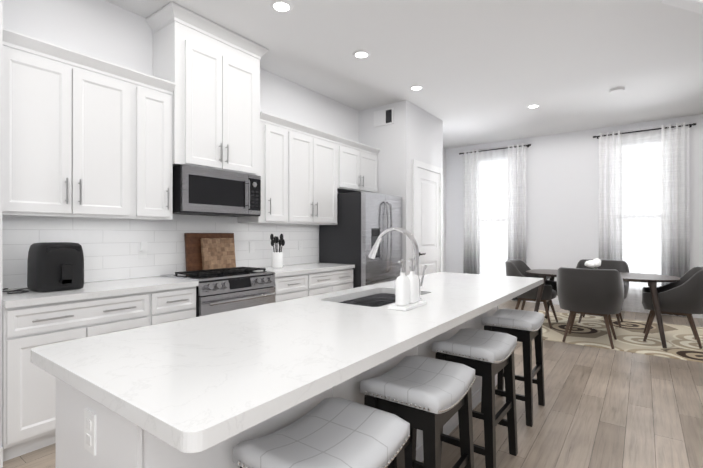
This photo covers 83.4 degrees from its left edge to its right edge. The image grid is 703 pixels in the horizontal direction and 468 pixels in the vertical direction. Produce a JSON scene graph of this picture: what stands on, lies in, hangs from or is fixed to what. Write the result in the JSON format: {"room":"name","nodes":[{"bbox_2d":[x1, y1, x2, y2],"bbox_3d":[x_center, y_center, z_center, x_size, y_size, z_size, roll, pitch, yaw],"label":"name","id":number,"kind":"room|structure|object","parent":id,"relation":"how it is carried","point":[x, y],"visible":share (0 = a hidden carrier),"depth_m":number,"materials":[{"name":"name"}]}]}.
{"room":"dining room and kitchen","nodes":[
{"label":"dining room and kitchen","id":0,"kind":"room"},
{"bbox_2d":[0,0,2,446],"bbox_3d":[-3.258,-0.279,0.867,0.550,3.130,3.700,0,0,36],"label":"wall","id":1,"kind":"structure","parent":0,"point":[1,97],"depth_m":2.19,"materials":[{"name":"white paint"}]},
{"bbox_2d":[0,446,2,467],"bbox_3d":[-3.030,1.231,0.698,0.015,0.110,3.700,0,0,36],"label":"baseboard","id":2,"kind":"structure","parent":1,"relation":"attached to","point":[1,448],"depth_m":2.18,"materials":[{"name":"white"}]},
{"bbox_2d":[3,0,445,288],"bbox_3d":[-1.316,-0.275,4.064,0.120,3.130,11.550,0,0,36],"label":"wall","id":3,"kind":"structure","parent":0,"point":[107,31],"depth_m":3.25,"materials":[{"name":"white paint"}]},
{"bbox_2d":[2,28,137,219],"bbox_3d":[-1.990,-0.667,2.727,0.377,1.100,0.794,0,0,36],"label":"upper cabinet","id":4,"kind":"object","parent":3,"relation":"attached to","point":[85,136],"depth_m":2.61,"materials":[{"name":"white wood"}]},
{"bbox_2d":[138,71,177,220],"bbox_3d":[-1.662,-0.666,3.172,0.377,1.100,0.313,0,0,36],"label":"upper cabinet","id":5,"kind":"object","parent":3,"relation":"attached to","point":[157,95],"depth_m":3.10,"materials":[{"name":"white wood"}]},
{"bbox_2d":[2,216,317,288],"bbox_3d":[-1.407,0.127,3.829,0.011,0.482,3.265,0,0,36],"label":"backsplash","id":6,"kind":"structure","parent":3,"relation":"attached to","point":[110,249],"depth_m":3.27,"materials":[{"name":"tile"}]},
{"bbox_2d":[138,242,147,257],"bbox_3d":[-1.751,0.132,3.321,0.038,0.135,0.070,0,0,36],"label":"electrical outlet","id":7,"kind":"object","parent":6,"relation":"attached to","point":[142,249],"visible":1,"depth_m":3.31,"materials":[{"name":"white plastic"}]},
{"bbox_2d":[249,242,254,252],"bbox_3d":[-1.075,0.143,4.264,0.007,0.115,0.070,0,0,36],"label":"electrical outlet","id":8,"kind":"object","parent":6,"relation":"attached to","point":[251,247],"visible":1,"depth_m":4.26,"materials":[{"name":"white plastic"}]},
{"bbox_2d":[150,3,261,177],"bbox_3d":[-1.305,-1.204,3.660,0.372,1.263,0.886,0,0,36],"label":"upper cabinet","id":9,"kind":"object","parent":3,"relation":"attached to","point":[216,70],"depth_m":3.46,"materials":[{"name":"white wood"}]},
{"bbox_2d":[173,164,260,216],"bbox_3d":[-1.274,-0.371,3.647,0.436,0.394,0.818,0,0,36],"label":"microwave","id":10,"kind":"object","parent":9,"relation":"attached to","point":[197,190],"visible":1,"depth_m":3.46,"materials":[{"name":"grey metal"}]},
{"bbox_2d":[238,111,293,224],"bbox_3d":[-0.921,-0.665,4.175,0.377,1.100,0.393,0,0,36],"label":"upper cabinet","id":11,"kind":"object","parent":3,"relation":"attached to","point":[277,180],"depth_m":4.11,"materials":[{"name":"white wood"}]},
{"bbox_2d":[294,122,317,224],"bbox_3d":[-0.687,-0.665,4.492,0.377,1.100,0.395,0,0,36],"label":"upper cabinet","id":12,"kind":"object","parent":3,"relation":"attached to","point":[305,137],"depth_m":4.47,"materials":[{"name":"white wood"}]},
{"bbox_2d":[318,130,341,224],"bbox_3d":[-0.431,-0.665,4.839,0.377,1.100,0.467,0,0,36],"label":"upper cabinet","id":13,"kind":"object","parent":3,"relation":"attached to","point":[329,145],"depth_m":4.79,"materials":[{"name":"white wood"}]},
{"bbox_2d":[342,138,379,192],"bbox_3d":[-0.017,-0.664,5.401,0.377,1.100,0.929,0,0,36],"label":"upper cabinet","id":14,"kind":"object","parent":3,"relation":"attached to","point":[359,160],"depth_m":5.30,"materials":[{"name":"white wood"}]},
{"bbox_2d":[2,300,702,467],"bbox_3d":[1.235,1.318,2.180,6.620,0.060,11.550,0,0,36],"label":"floor","id":15,"kind":"structure","parent":0,"point":[604,408],"depth_m":2.80,"materials":[{"name":"brown wood"}]},
{"bbox_2d":[2,276,198,461],"bbox_3d":[-1.780,0.829,2.801,0.625,0.920,1.167,0,0,36],"label":"base cabinet","id":16,"kind":"object","parent":15,"relation":"on","point":[31,319],"visible":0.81,"depth_m":2.36,"materials":[{"name":"white wood"}]},
{"bbox_2d":[2,288,28,293],"bbox_3d":[-2.152,0.362,2.529,0.313,0.007,0.176,0,0,36],"label":"cord","id":17,"kind":"object","parent":16,"relation":"on","point":[16,292],"visible":0.81,"depth_m":2.49,"materials":[{"name":"black plastic"}]},
{"bbox_2d":[27,242,83,291],"bbox_3d":[-1.960,0.212,2.630,0.345,0.310,0.270,0,0,36],"label":"air fryer","id":18,"kind":"object","parent":16,"relation":"on","point":[54,266],"visible":1,"depth_m":2.53,"materials":[{"name":"black plastic"}]},
{"bbox_2d":[160,267,275,316],"bbox_3d":[-1.168,0.808,3.574,0.667,0.962,0.796,0,0,36],"label":"range","id":19,"kind":"object","parent":15,"relation":"on","point":[225,289],"visible":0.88,"depth_m":3.37,"materials":[{"name":"grey metal"}]},
{"bbox_2d":[184,233,234,270],"bbox_3d":[-1.356,0.173,3.819,0.061,0.365,0.530,0,0,36],"label":"cutting board","id":20,"kind":"object","parent":19,"relation":"on","point":[193,255],"visible":0.48,"depth_m":3.67,"materials":[{"name":"brown wood"}]},
{"bbox_2d":[201,238,235,269],"bbox_3d":[-1.282,0.197,3.817,0.072,0.316,0.355,0,0,36],"label":"cutting board","id":21,"kind":"object","parent":19,"relation":"on","point":[218,253],"visible":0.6,"depth_m":3.79,"materials":[{"name":"brown wood"}]},
{"bbox_2d":[55,307,497,467],"bbox_3d":[0.138,0.848,2.363,0.578,0.880,3.042,0,0,36],"label":"kitchen island","id":22,"kind":"object","parent":15,"relation":"on","point":[87,436],"depth_m":1.19,"materials":[{"name":"white"}]},
{"bbox_2d":[31,272,542,458],"bbox_3d":[0.286,0.388,2.284,0.930,0.040,3.210,0,0,36],"label":"island countertop","id":23,"kind":"structure","parent":22,"relation":"on","point":[195,385],"depth_m":1.22,"materials":[{"name":"white stone"}]},
{"bbox_2d":[368,227,426,300],"bbox_3d":[0.259,0.164,2.292,0.352,0.408,0.111,0,0,36],"label":"faucet","id":24,"kind":"object","parent":23,"relation":"on","point":[372,254],"depth_m":2.22,"materials":[{"name":"silver metal"}]},
{"bbox_2d":[388,258,425,310],"bbox_3d":[0.283,0.246,1.994,0.100,0.241,0.220,0,0,36],"label":"soap tray","id":25,"kind":"object","parent":23,"relation":"on","point":[406,292],"visible":1,"depth_m":1.94,"materials":[{"name":"white ceramic"}]},
{"bbox_2d":[260,267,311,301],"bbox_3d":[-0.824,0.830,4.117,0.601,0.920,0.478,0,0,36],"label":"base cabinet","id":26,"kind":"object","parent":15,"relation":"on","point":[294,281],"depth_m":3.99,"materials":[{"name":"white wood"}]},
{"bbox_2d":[270,234,284,267],"bbox_3d":[-0.821,0.182,4.320,0.151,0.374,0.158,0,0,36],"label":"utensil crock","id":27,"kind":"object","parent":26,"relation":"on","point":[277,259],"visible":1,"depth_m":4.28,"materials":[{"name":"white ceramic"}]},
{"bbox_2d":[283,263,354,295],"bbox_3d":[-0.441,0.831,4.635,0.601,0.920,0.810,0,0,36],"label":"base cabinet","id":28,"kind":"object","parent":15,"relation":"on","point":[326,277],"depth_m":4.50,"materials":[{"name":"white wood"}]},
{"bbox_2d":[233,398,409,467],"bbox_3d":[-0.074,0.937,1.189,0.348,0.700,0.439,0,0,36],"label":"bar stool","id":29,"kind":"object","parent":15,"relation":"on","point":[335,433],"visible":1,"depth_m":1.17,"materials":[{"name":"white leather"}]},
{"bbox_2d":[319,191,401,287],"bbox_3d":[0.171,0.391,5.264,0.807,1.800,0.900,0,0,36],"label":"fridge","id":30,"kind":"object","parent":15,"relation":"on","point":[365,219],"visible":0.6,"depth_m":4.92,"materials":[{"name":"grey metal"}]},
{"bbox_2d":[360,355,475,467],"bbox_3d":[0.294,0.937,1.688,0.348,0.700,0.439,0,0,35],"label":"bar stool","id":31,"kind":"object","parent":15,"relation":"on","point":[429,397],"visible":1,"depth_m":1.60,"materials":[{"name":"white leather"}]},
{"bbox_2d":[432,328,517,467],"bbox_3d":[0.709,0.938,2.251,0.348,0.700,0.439,0,0,38],"label":"bar stool","id":32,"kind":"object","parent":15,"relation":"on","point":[487,355],"visible":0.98,"depth_m":2.14,"materials":[{"name":"black wood"}]},
{"bbox_2d":[481,308,544,426],"bbox_3d":[1.196,0.939,2.911,0.348,0.700,0.439,0,0,36],"label":"bar stool","id":33,"kind":"object","parent":15,"relation":"on","point":[524,327],"visible":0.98,"depth_m":2.79,"materials":[{"name":"black wood"}]},
{"bbox_2d":[538,310,702,362],"bbox_3d":[3.796,1.287,4.969,3.110,0.008,1.960,0,0,36],"label":"rug","id":34,"kind":"object","parent":15,"relation":"on","point":[681,341],"visible":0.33,"depth_m":4.94,"materials":[{"name":"beige fabric"}]},
{"bbox_2d":[505,260,557,328],"bbox_3d":[2.592,0.838,5.708,0.665,0.890,0.683,0,0,36],"label":"dining chair","id":35,"kind":"object","parent":34,"relation":"on","point":[518,268],"visible":0.65,"depth_m":5.57,"materials":[{"name":"grey fabric"}]},
{"bbox_2d":[556,267,623,348],"bbox_3d":[2.825,0.836,4.689,0.683,0.890,0.665,0,0,36],"label":"dining chair","id":36,"kind":"object","parent":34,"relation":"on","point":[598,292],"visible":1,"depth_m":4.44,"materials":[{"name":"grey fabric"}]},
{"bbox_2d":[576,259,628,327],"bbox_3d":[3.651,0.838,5.775,0.683,0.890,0.665,0,0,36],"label":"dining chair","id":37,"kind":"object","parent":34,"relation":"on","point":[620,266],"visible":0.27,"depth_m":5.85,"materials":[{"name":"grey fabric"}]},
{"bbox_2d":[526,269,680,347],"bbox_3d":[3.234,0.905,5.210,1.700,0.754,0.978,0,0,36],"label":"dining table","id":38,"kind":"object","parent":34,"relation":"on","point":[651,280],"visible":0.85,"depth_m":4.79,"materials":[{"name":"brown wood"}]},
{"bbox_2d":[585,258,600,268],"bbox_3d":[3.201,0.424,5.237,0.192,0.207,0.240,0,0,36],"label":"flower vase","id":39,"kind":"object","parent":38,"relation":"on","point":[592,264],"visible":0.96,"depth_m":5.16,"materials":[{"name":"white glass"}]},
{"bbox_2d":[642,266,702,348],"bbox_3d":[3.876,0.836,4.711,0.665,0.890,0.683,0,0,36],"label":"dining chair","id":40,"kind":"object","parent":34,"relation":"on","point":[683,296],"visible":0.94,"depth_m":4.47,"materials":[{"name":"grey fabric"}]},
{"bbox_2d":[359,100,442,275],"bbox_3d":[0.794,-0.273,6.148,0.800,3.130,1.230,0,0,36],"label":"wall","id":41,"kind":"structure","parent":0,"point":[407,137],"depth_m":5.59,"materials":[{"name":"white paint"}]},
{"bbox_2d":[374,108,393,126],"bbox_3d":[0.454,-1.658,5.622,0.320,0.220,0.021,0,0,36],"label":"air vent","id":42,"kind":"object","parent":41,"relation":"in","point":[383,117],"visible":1,"depth_m":5.61,"materials":[{"name":"white metal"}]},
{"bbox_2d":[412,159,442,275],"bbox_3d":[1.183,0.122,5.935,0.079,2.340,0.990,0,0,36],"label":"door","id":43,"kind":"structure","parent":41,"relation":"attached to","point":[427,206],"depth_m":5.94,"materials":[{"name":"white wood"}]},
{"bbox_2d":[105,0,702,148],"bbox_3d":[1.235,-1.872,2.183,6.620,0.060,11.550,0,0,36],"label":"ceiling","id":44,"kind":"structure","parent":0,"point":[484,71],"depth_m":4.09,"materials":[{"name":"white paint"}]},
{"bbox_2d":[269,0,292,11],"bbox_3d":[-0.564,-1.834,3.181,0.190,0.011,0.190,0,0,36],"label":"recessed light","id":45,"kind":"object","parent":44,"relation":"in","point":[282,5],"visible":0.94,"depth_m":3.17,"materials":[{"name":"white"}]},
{"bbox_2d":[352,50,370,57],"bbox_3d":[0.101,-1.833,4.032,0.190,0.011,0.190,0,0,36],"label":"recessed light","id":46,"kind":"object","parent":44,"relation":"in","point":[361,53],"visible":0.92,"depth_m":4.02,"materials":[{"name":"white"}]},
{"bbox_2d":[409,85,423,89],"bbox_3d":[0.814,-1.833,4.948,0.190,0.011,0.190,0,0,36],"label":"recessed light","id":47,"kind":"object","parent":44,"relation":"in","point":[416,87],"visible":0.9,"depth_m":4.93,"materials":[{"name":"white"}]},
{"bbox_2d":[526,104,539,107],"bbox_3d":[2.609,-1.832,5.662,0.190,0.011,0.190,0,0,36],"label":"recessed light","id":48,"kind":"object","parent":44,"relation":"in","point":[532,105],"visible":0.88,"depth_m":5.64,"materials":[{"name":"white"}]},
{"bbox_2d":[609,87,624,93],"bbox_3d":[3.372,-1.823,5.012,0.170,0.029,0.170,0,0,36],"label":"smoke detector","id":49,"kind":"object","parent":44,"relation":"attached to","point":[616,90],"visible":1,"depth_m":4.98,"materials":[{"name":"white paint"}]},
{"bbox_2d":[446,114,702,298],"bbox_3d":[4.586,-0.272,6.724,6.220,3.130,0.140,0,0,36],"label":"wall","id":50,"kind":"structure","parent":0,"point":[562,199],"depth_m":7.19,"materials":[{"name":"white paint"}]},
{"bbox_2d":[459,143,530,300],"bbox_3d":[2.828,-0.226,7.852,1.390,2.990,0.133,0,0,36],"label":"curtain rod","id":51,"kind":"object","parent":50,"relation":"attached to","point":[494,215],"visible":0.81,"depth_m":7.85,"materials":[{"name":"white fabric"}]},
{"bbox_2d":[463,149,479,273],"bbox_3d":[2.456,-0.226,8.098,0.340,2.990,0.082,0,0,36],"label":"curtain","id":52,"kind":"object","parent":51,"relation":"hanging from","point":[471,158],"depth_m":8.10,"materials":[{"name":"white fabric"}]},
{"bbox_2d":[479,146,507,275],"bbox_3d":[2.832,-0.226,7.857,0.610,2.990,0.051,0,0,36],"label":"window","id":53,"kind":"structure","parent":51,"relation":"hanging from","point":[493,162],"depth_m":7.85,"materials":[{"name":"white glass"}]},
{"bbox_2d":[508,143,525,300],"bbox_3d":[3.172,-0.226,7.569,0.340,2.990,0.086,0,0,36],"label":"curtain","id":54,"kind":"object","parent":51,"relation":"hanging from","point":[516,153],"depth_m":7.56,"materials":[{"name":"white fabric"}]},
{"bbox_2d":[511,298,702,317],"bbox_3d":[4.529,1.238,6.669,6.190,0.110,0.015,0,0,36],"label":"baseboard","id":55,"kind":"structure","parent":50,"relation":"attached to","point":[555,301],"depth_m":6.54,"materials":[{"name":"white wood"}]},
{"bbox_2d":[593,122,695,315],"bbox_3d":[4.735,-0.227,6.445,1.350,2.990,0.133,0,0,36],"label":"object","id":56,"kind":"object","parent":50,"relation":"attached to","point":[644,201],"visible":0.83,"depth_m":6.43,"materials":[{"name":"white fabric"}]},
{"bbox_2d":[599,131,621,309],"bbox_3d":[4.380,-0.227,6.679,0.340,2.990,0.082,0,0,36],"label":"curtain","id":57,"kind":"object","parent":56,"relation":"hanging from","point":[610,144],"depth_m":6.68,"materials":[{"name":"white fabric"}]},
{"bbox_2d":[621,126,660,311],"bbox_3d":[4.739,-0.227,6.450,0.570,2.990,0.051,0,0,36],"label":"window","id":58,"kind":"structure","parent":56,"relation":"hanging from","point":[640,148],"depth_m":6.45,"materials":[{"name":"white glass"}]},
{"bbox_2d":[661,122,689,315],"bbox_3d":[5.063,-0.228,6.173,0.340,2.990,0.086,0,0,36],"label":"curtain","id":59,"kind":"object","parent":56,"relation":"hanging from","point":[675,233],"depth_m":6.17,"materials":[{"name":"white fabric"}]},
{"bbox_2d":[662,0,702,13],"bbox_3d":[3.061,-0.723,1.698,2.706,2.240,0.140,0,0,36],"label":"ceiling soffit","id":60,"kind":"structure","parent":0,"point":[696,6],"depth_m":2.44,"materials":[{"name":"white paint"}]}
]}

